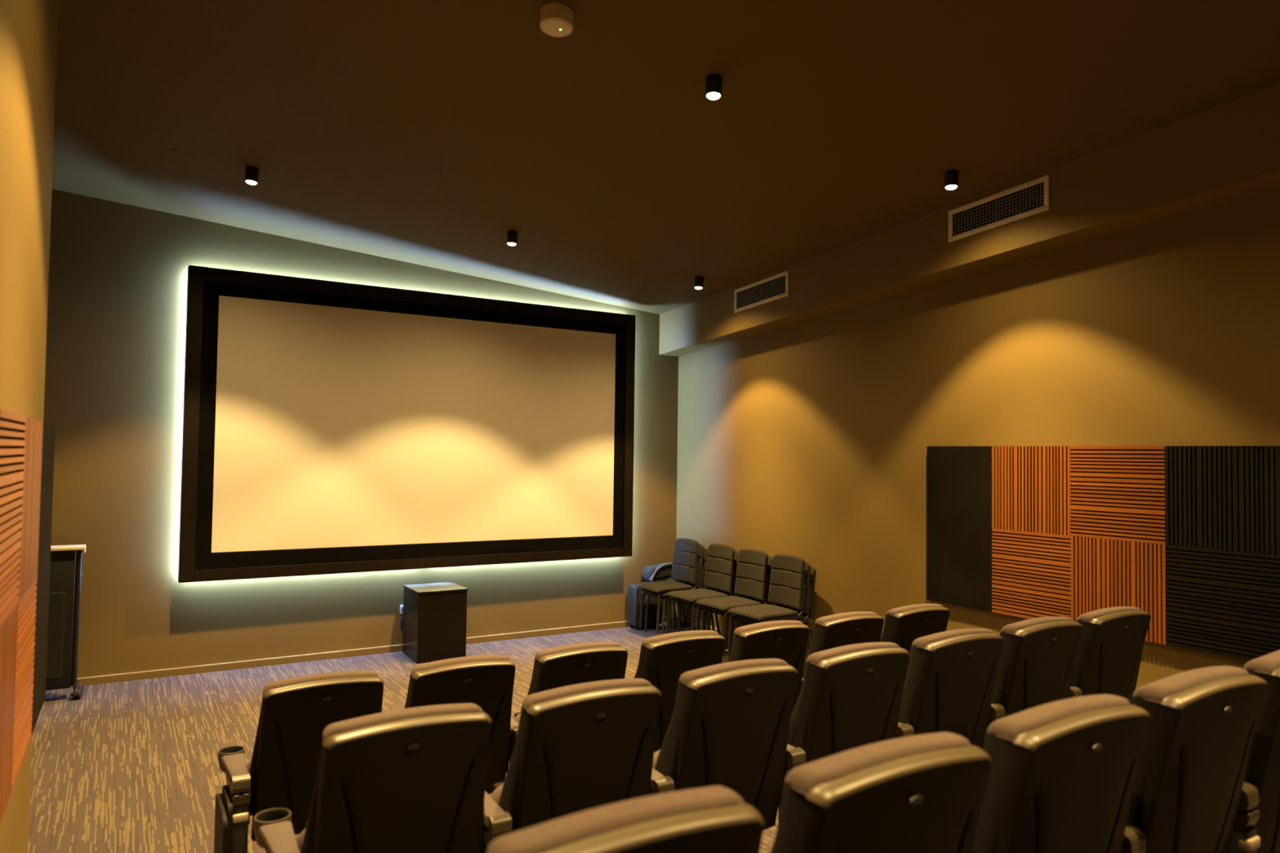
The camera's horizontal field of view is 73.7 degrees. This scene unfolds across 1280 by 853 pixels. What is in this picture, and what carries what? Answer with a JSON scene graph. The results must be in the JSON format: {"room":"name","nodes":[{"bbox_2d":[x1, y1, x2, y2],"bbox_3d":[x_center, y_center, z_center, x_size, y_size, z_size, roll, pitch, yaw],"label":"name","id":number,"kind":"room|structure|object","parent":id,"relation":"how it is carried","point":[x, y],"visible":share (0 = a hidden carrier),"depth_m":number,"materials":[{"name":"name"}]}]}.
{"room":"auditorium","nodes":[
{"label":"auditorium","id":0,"kind":"room"},
{"bbox_2d":[0,0,58,852],"bbox_3d":[-0.702,-0.426,0.273,0.250,4.924,7.984,2,-2,-31],"label":"wall","id":1,"kind":"structure","parent":0,"point":[28,28],"depth_m":3.01,"materials":[{"name":"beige paint"}]},
{"bbox_2d":[0,603,18,822],"bbox_3d":[-1.853,0.857,2.455,0.032,0.599,0.601,2,-2,-31],"label":"acoustic panel","id":2,"kind":"object","parent":1,"relation":"attached to","point":[9,628],"visible":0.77,"depth_m":2.55,"materials":[{"name":"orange wood"}]},
{"bbox_2d":[0,409,25,626],"bbox_3d":[-1.845,0.259,2.474,0.032,0.595,0.601,2,-2,-31],"label":"acoustic panel","id":3,"kind":"object","parent":1,"relation":"attached to","point":[10,535],"visible":1,"depth_m":2.50,"materials":[{"name":"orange wood"}]},
{"bbox_2d":[11,577,37,791],"bbox_3d":[-2.160,0.869,2.973,0.032,0.599,0.601,2,-2,-31],"label":"acoustic panel","id":4,"kind":"object","parent":1,"relation":"attached to","point":[27,607],"visible":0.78,"depth_m":2.95,"materials":[{"name":"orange wood"}]},
{"bbox_2d":[15,417,43,601],"bbox_3d":[-2.151,0.272,2.992,0.032,0.595,0.601,2,-2,-31],"label":"acoustic panel","id":5,"kind":"object","parent":1,"relation":"attached to","point":[33,446],"visible":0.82,"depth_m":2.95,"materials":[{"name":"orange wood"}]},
{"bbox_2d":[31,422,55,733],"bbox_3d":[-2.458,0.584,3.493,0.032,1.195,0.584,2,-2,-31],"label":"acoustic panel","id":6,"kind":"object","parent":1,"relation":"attached to","point":[42,611],"visible":0.63,"depth_m":3.47,"materials":[{"name":"black wood"}]},
{"bbox_2d":[43,188,678,678],"bbox_3d":[-2.732,0.031,7.881,7.530,4.450,0.120,2,-2,-31],"label":"wall","id":7,"kind":"structure","parent":0,"point":[115,349],"depth_m":7.11,"materials":[{"name":"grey paint"}]},
{"bbox_2d":[71,616,672,687],"bbox_3d":[-2.732,2.072,7.753,7.314,0.062,0.014,2,-2,-31],"label":"baseboard","id":8,"kind":"structure","parent":7,"relation":"attached to","point":[104,679],"depth_m":7.59,"materials":[{"name":"paint"}]},
{"bbox_2d":[399,617,403,628],"bbox_3d":[-2.217,1.958,8.049,0.095,0.315,0.050,2,-2,-31],"label":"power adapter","id":9,"kind":"object","parent":7,"relation":"attached to","point":[401,625],"visible":0.14,"depth_m":8.02,"materials":[{"name":"black plastic"}]},
{"bbox_2d":[400,604,403,613],"bbox_3d":[-2.213,1.727,8.079,0.120,0.084,0.013,2,-2,-31],"label":"wall socket","id":10,"kind":"object","parent":7,"relation":"attached to","point":[401,606],"visible":0.37,"depth_m":8.05,"materials":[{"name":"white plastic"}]},
{"bbox_2d":[177,265,635,582],"bbox_3d":[-1.947,0.035,8.178,4.295,2.604,0.190,2,-2,-31],"label":"projection screen","id":11,"kind":"object","parent":7,"relation":"attached to","point":[330,427],"visible":1,"depth_m":7.90,"materials":[{"name":"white fabric"}]},
{"bbox_2d":[27,622,777,852],"bbox_3d":[0.263,1.788,2.864,7.530,0.693,11.690,2,-2,-31],"label":"floor","id":12,"kind":"structure","parent":0,"point":[129,766],"depth_m":5.47,"materials":[{"name":"carpet"}]},
{"bbox_2d":[45,544,85,699],"bbox_3d":[-4.580,1.462,6.255,0.867,1.134,0.232,2,-2,-31],"label":"base cabinet","id":13,"kind":"object","parent":12,"relation":"on","point":[63,635],"visible":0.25,"depth_m":6.35,"materials":[{"name":"black metal"}]},
{"bbox_2d":[213,670,384,852],"bbox_3d":[-1.451,1.508,3.648,0.632,0.958,0.490,2,-2,-31],"label":"seat","id":14,"kind":"object","parent":12,"relation":"on","point":[295,714],"visible":0.73,"depth_m":3.46,"materials":[{"name":"black leather"}]},
{"bbox_2d":[248,670,379,825],"bbox_3d":[-1.355,1.328,3.595,0.534,0.599,0.219,2,-2,-31],"label":"cushion","id":15,"kind":"object","parent":14,"relation":"on","point":[282,770],"depth_m":3.46,"materials":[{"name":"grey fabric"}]},
{"bbox_2d":[253,702,491,852],"bbox_3d":[-0.808,1.298,2.568,0.632,0.958,0.490,2,-2,-31],"label":"seat","id":16,"kind":"object","parent":12,"relation":"on","point":[411,780],"visible":1,"depth_m":2.42,"materials":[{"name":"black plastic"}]},
{"bbox_2d":[402,582,467,663],"bbox_3d":[-1.904,1.804,7.904,0.462,0.632,0.474,2,-2,-31],"label":"pedestal","id":17,"kind":"object","parent":12,"relation":"on","point":[435,614],"visible":0.96,"depth_m":7.72,"materials":[{"name":"black laminate"}]},
{"bbox_2d":[404,654,515,794],"bbox_3d":[-0.934,1.525,3.963,0.621,0.958,0.490,2,-2,-31],"label":"seat","id":18,"kind":"object","parent":12,"relation":"on","point":[486,682],"visible":0.43,"depth_m":3.84,"materials":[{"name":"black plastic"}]},
{"bbox_2d":[509,641,627,763],"bbox_3d":[-0.421,1.542,4.275,0.621,0.958,0.490,2,-2,-31],"label":"seat","id":19,"kind":"object","parent":12,"relation":"on","point":[562,666],"visible":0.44,"depth_m":4.09,"materials":[{"name":"black leather"}]},
{"bbox_2d":[527,641,622,695],"bbox_3d":[-0.331,1.362,4.219,0.534,0.599,0.219,2,-2,-31],"label":"cushion","id":20,"kind":"object","parent":19,"relation":"on","point":[542,680],"depth_m":4.08,"materials":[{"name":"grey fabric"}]},
{"bbox_2d":[483,678,661,852],"bbox_3d":[-0.291,1.316,2.883,0.621,0.958,0.490,2,-2,-31],"label":"seat","id":21,"kind":"object","parent":12,"relation":"on","point":[582,747],"visible":0.65,"depth_m":2.70,"materials":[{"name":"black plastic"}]},
{"bbox_2d":[487,786,764,852],"bbox_3d":[-0.158,1.092,1.482,0.632,0.958,0.490,2,-2,-31],"label":"seat","id":22,"kind":"object","parent":12,"relation":"on","point":[713,819],"visible":1,"depth_m":1.35,"materials":[{"name":"black leather"}]},
{"bbox_2d":[627,581,662,630],"bbox_3d":[0.052,1.941,9.292,0.340,0.501,0.208,2,-2,-31],"label":"suitcase","id":23,"kind":"object","parent":12,"relation":"on","point":[653,601],"visible":0.57,"depth_m":9.20,"materials":[{"name":"black plastic"}]},
{"bbox_2d":[644,547,707,633],"bbox_3d":[0.400,1.737,9.029,0.565,0.908,0.469,2,-2,-31],"label":"chair","id":24,"kind":"object","parent":12,"relation":"on","point":[705,551],"visible":0.14,"depth_m":9.03,"materials":[{"name":"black metal"}]},
{"bbox_2d":[639,543,706,635],"bbox_3d":[0.344,1.692,8.996,0.565,0.908,0.469,2,-2,-31],"label":"chair","id":25,"kind":"object","parent":24,"relation":"on","point":[700,553],"visible":0.4,"depth_m":8.95,"materials":[{"name":"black metal"}]},
{"bbox_2d":[634,537,701,632],"bbox_3d":[0.288,1.647,8.963,0.565,0.908,0.469,2,-2,-31],"label":"chair","id":26,"kind":"object","parent":25,"relation":"on","point":[685,566],"visible":0.99,"depth_m":8.99,"materials":[{"name":"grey fabric"}]},
{"bbox_2d":[642,562,672,581],"bbox_3d":[0.214,1.595,9.403,0.347,0.194,0.232,2,-2,-31],"label":"backpack","id":27,"kind":"object","parent":26,"relation":"on","point":[663,571],"visible":0.88,"depth_m":9.32,"materials":[{"name":"black fabric"}]},
{"bbox_2d":[634,630,724,751],"bbox_3d":[0.091,1.560,4.587,0.621,0.958,0.490,2,-2,-31],"label":"seat","id":28,"kind":"object","parent":12,"relation":"on","point":[664,658],"visible":0.48,"depth_m":4.40,"materials":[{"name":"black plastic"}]},
{"bbox_2d":[634,630,718,678],"bbox_3d":[0.182,1.379,4.531,0.534,0.599,0.219,2,-2,-31],"label":"cushion","id":29,"kind":"object","parent":28,"relation":"on","point":[649,666],"depth_m":4.39,"materials":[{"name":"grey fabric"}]},
{"bbox_2d":[677,595,739,635],"bbox_3d":[0.717,1.724,8.508,0.565,0.908,0.469,2,-2,-31],"label":"chair","id":30,"kind":"object","parent":12,"relation":"on","point":[682,603],"visible":0.02,"depth_m":8.55,"materials":[{"name":"black metal"}]},
{"bbox_2d":[671,550,739,632],"bbox_3d":[0.661,1.679,8.475,0.565,0.908,0.469,2,-2,-31],"label":"chair","id":31,"kind":"object","parent":30,"relation":"on","point":[736,553],"visible":0.28,"depth_m":8.48,"materials":[{"name":"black metal"}]},
{"bbox_2d":[665,543,735,634],"bbox_3d":[0.606,1.634,8.442,0.565,0.908,0.469,2,-2,-31],"label":"chair","id":32,"kind":"object","parent":31,"relation":"on","point":[720,574],"visible":0.96,"depth_m":8.48,"materials":[{"name":"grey fabric"}]},
{"bbox_2d":[649,658,798,830],"bbox_3d":[0.221,1.333,3.195,0.621,0.958,0.490,2,-2,-31],"label":"seat","id":33,"kind":"object","parent":12,"relation":"on","point":[729,726],"visible":0.74,"depth_m":3.03,"materials":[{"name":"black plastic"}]},
{"bbox_2d":[654,658,788,780],"bbox_3d":[0.312,1.153,3.138,0.534,0.599,0.219,2,-2,-31],"label":"cushion","id":34,"kind":"object","parent":33,"relation":"on","point":[701,742],"depth_m":3.02,"materials":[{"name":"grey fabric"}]},
{"bbox_2d":[706,602,773,630],"bbox_3d":[0.980,1.714,8.077,0.565,0.908,0.469,2,-2,-31],"label":"chair","id":35,"kind":"object","parent":12,"relation":"on","point":[711,611],"visible":0.05,"depth_m":8.09,"materials":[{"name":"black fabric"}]},
{"bbox_2d":[701,555,773,658],"bbox_3d":[0.924,1.669,8.044,0.565,0.908,0.469,2,-2,-31],"label":"chair","id":36,"kind":"object","parent":35,"relation":"on","point":[770,558],"visible":0.14,"depth_m":8.02,"materials":[{"name":"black metal"}]},
{"bbox_2d":[695,548,768,656],"bbox_3d":[0.869,1.624,8.011,0.565,0.908,0.469,2,-2,-31],"label":"chair","id":37,"kind":"object","parent":36,"relation":"on","point":[752,579],"visible":0.94,"depth_m":8.05,"materials":[{"name":"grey fabric"}]},
{"bbox_2d":[727,620,809,714],"bbox_3d":[0.603,1.577,4.899,0.621,0.958,0.490,2,-2,-31],"label":"seat","id":38,"kind":"object","parent":12,"relation":"on","point":[787,641],"visible":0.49,"depth_m":4.74,"materials":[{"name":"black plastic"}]},
{"bbox_2d":[727,620,803,662],"bbox_3d":[0.694,1.396,4.843,0.534,0.599,0.219,2,-2,-31],"label":"cushion","id":39,"kind":"object","parent":38,"relation":"on","point":[792,651],"depth_m":4.71,"materials":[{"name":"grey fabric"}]},
{"bbox_2d":[739,566,817,639],"bbox_3d":[1.243,1.703,7.646,0.565,0.908,0.469,2,-2,-31],"label":"chair","id":40,"kind":"object","parent":12,"relation":"on","point":[813,571],"visible":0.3,"depth_m":7.59,"materials":[{"name":"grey fabric"}]},
{"bbox_2d":[733,561,811,649],"bbox_3d":[1.187,1.658,7.613,0.565,0.908,0.469,2,-2,-31],"label":"chair","id":41,"kind":"object","parent":40,"relation":"on","point":[807,566],"visible":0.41,"depth_m":7.55,"materials":[{"name":"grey fabric"}]},
{"bbox_2d":[727,554,806,657],"bbox_3d":[1.131,1.613,7.580,0.565,0.908,0.469,2,-2,-31],"label":"chair","id":42,"kind":"object","parent":41,"relation":"on","point":[787,588],"visible":0.96,"depth_m":7.62,"materials":[{"name":"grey fabric"}]},
{"bbox_2d":[800,611,884,688],"bbox_3d":[1.115,1.594,5.211,0.621,0.958,0.490,2,-2,-31],"label":"seat","id":43,"kind":"object","parent":12,"relation":"on","point":[836,630],"visible":0.34,"depth_m":5.02,"materials":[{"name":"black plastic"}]},
{"bbox_2d":[777,642,910,822],"bbox_3d":[0.734,1.350,3.506,0.621,0.958,0.490,2,-2,-31],"label":"seat","id":44,"kind":"object","parent":12,"relation":"on","point":[850,698],"visible":0.62,"depth_m":3.32,"materials":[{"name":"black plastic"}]},
{"bbox_2d":[787,642,900,750],"bbox_3d":[0.824,1.170,3.450,0.534,0.599,0.219,2,-2,-31],"label":"cushion","id":45,"kind":"object","parent":44,"relation":"on","point":[826,714],"depth_m":3.32,"materials":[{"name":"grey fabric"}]},
{"bbox_2d":[769,732,991,852],"bbox_3d":[0.360,1.109,1.797,0.621,0.958,0.490,2,-2,-31],"label":"seat","id":46,"kind":"object","parent":12,"relation":"on","point":[920,793],"visible":1,"depth_m":1.61,"materials":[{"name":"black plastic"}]},
{"bbox_2d":[880,604,950,654],"bbox_3d":[1.628,1.611,5.523,0.621,0.958,0.490,2,-2,-31],"label":"seat","id":47,"kind":"object","parent":12,"relation":"on","point":[903,625],"visible":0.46,"depth_m":5.32,"materials":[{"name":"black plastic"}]},
{"bbox_2d":[880,604,943,642],"bbox_3d":[1.719,1.431,5.466,0.534,0.599,0.219,2,-2,-31],"label":"cushion","id":48,"kind":"object","parent":47,"relation":"on","point":[895,630],"depth_m":5.32,"materials":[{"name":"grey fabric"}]},
{"bbox_2d":[896,628,1003,750],"bbox_3d":[1.246,1.367,3.818,0.621,0.958,0.490,2,-2,-31],"label":"seat","id":49,"kind":"object","parent":12,"relation":"on","point":[949,682],"visible":0.61,"depth_m":3.63,"materials":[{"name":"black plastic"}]},
{"bbox_2d":[982,616,1083,750],"bbox_3d":[1.758,1.384,4.130,0.621,0.958,0.490,2,-2,-31],"label":"seat","id":50,"kind":"object","parent":12,"relation":"on","point":[1037,661],"visible":0.46,"depth_m":3.93,"materials":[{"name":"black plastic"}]},
{"bbox_2d":[991,616,1072,705],"bbox_3d":[1.849,1.204,4.074,0.534,0.599,0.219,2,-2,-31],"label":"cushion","id":51,"kind":"object","parent":50,"relation":"on","point":[1025,675],"depth_m":3.93,"materials":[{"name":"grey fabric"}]},
{"bbox_2d":[973,693,1150,852],"bbox_3d":[0.872,1.126,2.108,0.621,0.958,0.490,2,-2,-31],"label":"seat","id":52,"kind":"object","parent":12,"relation":"on","point":[1061,780],"visible":0.83,"depth_m":1.91,"materials":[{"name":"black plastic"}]},
{"bbox_2d":[1068,606,1151,703],"bbox_3d":[2.270,1.401,4.442,0.621,0.958,0.490,2,-2,-31],"label":"seat","id":53,"kind":"object","parent":12,"relation":"on","point":[1108,660],"visible":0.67,"depth_m":4.25,"materials":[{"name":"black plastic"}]},
{"bbox_2d":[1120,666,1267,852],"bbox_3d":[1.384,1.143,2.420,0.621,0.958,0.490,2,-2,-31],"label":"seat","id":54,"kind":"object","parent":12,"relation":"on","point":[1191,770],"visible":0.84,"depth_m":2.22,"materials":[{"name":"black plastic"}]},
{"bbox_2d":[1227,649,1279,852],"bbox_3d":[1.897,1.161,2.732,0.621,0.958,0.490,2,-2,-31],"label":"seat","id":55,"kind":"object","parent":12,"relation":"on","point":[1256,828],"visible":0.52,"depth_m":2.50,"materials":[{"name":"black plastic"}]},
{"bbox_2d":[1242,649,1279,783],"bbox_3d":[1.987,0.980,2.676,0.534,0.599,0.219,2,-2,-31],"label":"cushion","id":56,"kind":"object","parent":55,"relation":"on","point":[1263,766],"depth_m":2.49,"materials":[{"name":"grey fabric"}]},
{"bbox_2d":[52,0,1279,314],"bbox_3d":[0.318,-2.207,2.994,7.530,1.521,11.690,2,-2,-31],"label":"ceiling","id":57,"kind":"structure","parent":0,"point":[421,132],"depth_m":5.11,"materials":[{"name":"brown paint"}]},
{"bbox_2d":[244,165,259,185],"bbox_3d":[-2.795,-1.815,6.150,0.092,0.140,0.104,0,-2,18],"label":"recessed light","id":58,"kind":"object","parent":57,"relation":"in","point":[251,174],"visible":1,"depth_m":6.11,"materials":[{"name":"black plastic"}]},
{"bbox_2d":[506,230,518,245],"bbox_3d":[-1.080,-1.599,7.214,0.092,0.140,0.104,0,-2,18],"label":"recessed light","id":59,"kind":"object","parent":57,"relation":"in","point":[512,235],"visible":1,"depth_m":7.18,"materials":[{"name":"black plastic"}]},
{"bbox_2d":[539,2,573,37],"bbox_3d":[-0.406,-1.987,4.167,0.162,0.106,0.169,0,-2,17],"label":"ceiling sensor","id":60,"kind":"object","parent":57,"relation":"attached to","point":[557,19],"visible":1,"depth_m":4.12,"materials":[{"name":"white plastic"}]},
{"bbox_2d":[693,275,703,289],"bbox_3d":[0.566,-1.393,8.224,0.092,0.140,0.104,0,-2,18],"label":"recessed light","id":61,"kind":"object","parent":57,"relation":"in","point":[698,280],"visible":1,"depth_m":8.19,"materials":[{"name":"black plastic"}]},
{"bbox_2d":[705,73,722,100],"bbox_3d":[0.406,-1.870,4.688,0.092,0.140,0.104,0,-2,18],"label":"recessed light","id":62,"kind":"object","parent":57,"relation":"in","point":[713,82],"visible":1,"depth_m":4.65,"materials":[{"name":"black plastic"}]},
{"bbox_2d":[943,169,958,190],"bbox_3d":[2.087,-1.660,5.722,0.092,0.140,0.104,0,-2,18],"label":"recessed light","id":63,"kind":"object","parent":57,"relation":"in","point":[950,176],"visible":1,"depth_m":5.69,"materials":[{"name":"black plastic"}]},
{"bbox_2d":[675,185,1279,691],"bbox_3d":[3.497,-0.133,4.824,0.120,4.750,11.590,2,-2,-31],"label":"wall","id":64,"kind":"structure","parent":0,"point":[809,440],"depth_m":6.45,"materials":[{"name":"beige paint"}]},
{"bbox_2d":[675,616,733,639],"bbox_3d":[1.631,2.128,7.637,0.014,0.062,4.749,2,-2,-31],"label":"baseboard","id":65,"kind":"structure","parent":64,"relation":"attached to","point":[688,622],"depth_m":9.22,"materials":[{"name":"paint"}]},
{"bbox_2d":[733,270,788,313],"bbox_3d":[1.146,-1.274,8.118,0.014,0.287,0.795,2,-2,-31],"label":"air vent","id":66,"kind":"object","parent":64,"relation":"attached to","point":[774,287],"visible":1,"depth_m":8.10,"materials":[{"name":"white metal"}]},
{"bbox_2d":[736,275,785,308],"bbox_3d":[1.146,-1.274,8.118,0.008,0.216,0.729,2,-2,-31],"label":"grille","id":67,"kind":"object","parent":66,"relation":"attached to","point":[771,288],"depth_m":8.10,"materials":[{"name":"grey metal"}]},
{"bbox_2d":[926,446,993,612],"bbox_3d":[2.404,0.746,6.424,0.032,1.195,0.584,2,-2,-31],"label":"acoustic panel","id":68,"kind":"object","parent":64,"relation":"attached to","point":[959,531],"visible":1,"depth_m":6.40,"materials":[{"name":"black fabric"}]},
{"bbox_2d":[658,82,1279,356],"bbox_3d":[3.328,-1.565,4.814,0.263,1.280,11.490,2,-2,-31],"label":"soffit","id":69,"kind":"object","parent":64,"relation":"attached to","point":[1229,150],"depth_m":5.59,"materials":[{"name":"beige paint"}]},
{"bbox_2d":[948,174,1049,242],"bbox_3d":[2.479,-1.505,5.941,0.014,0.287,0.795,2,-2,-31],"label":"air vent","id":70,"kind":"object","parent":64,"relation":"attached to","point":[1031,197],"visible":1,"depth_m":5.91,"materials":[{"name":"white metal"}]},
{"bbox_2d":[991,528,1071,618],"bbox_3d":[2.707,1.032,5.910,0.032,0.599,0.596,2,-2,-31],"label":"acoustic panel","id":71,"kind":"object","parent":64,"relation":"attached to","point":[1032,580],"visible":0.96,"depth_m":5.90,"materials":[{"name":"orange wood"}]},
{"bbox_2d":[991,445,1072,535],"bbox_3d":[2.715,0.434,5.929,0.032,0.595,0.596,2,-2,-31],"label":"acoustic panel","id":72,"kind":"object","parent":64,"relation":"attached to","point":[1031,486],"visible":1,"depth_m":5.91,"materials":[{"name":"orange wood"}]},
{"bbox_2d":[1070,445,1165,544],"bbox_3d":[3.027,0.422,5.418,0.032,0.595,0.600,2,-2,-31],"label":"acoustic panel","id":73,"kind":"object","parent":64,"relation":"attached to","point":[1117,493],"visible":1,"depth_m":5.40,"materials":[{"name":"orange wood"}]},
{"bbox_2d":[1070,536,1168,644],"bbox_3d":[3.019,1.019,5.398,0.032,0.599,0.600,2,-2,-31],"label":"acoustic panel","id":74,"kind":"object","parent":64,"relation":"attached to","point":[1104,573],"visible":0.74,"depth_m":5.37,"materials":[{"name":"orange wood"}]},
{"bbox_2d":[1164,445,1279,555],"bbox_3d":[3.340,0.409,4.905,0.032,0.595,0.599,2,-2,-31],"label":"acoustic panel","id":75,"kind":"object","parent":64,"relation":"attached to","point":[1217,497],"visible":1,"depth_m":4.88,"materials":[{"name":"black wood"}]},
{"bbox_2d":[1165,544,1279,661],"bbox_3d":[3.332,1.007,4.886,0.032,0.599,0.599,2,-2,-31],"label":"acoustic panel","id":76,"kind":"object","parent":64,"relation":"attached to","point":[1220,602],"visible":1,"depth_m":4.87,"materials":[{"name":"black wood"}]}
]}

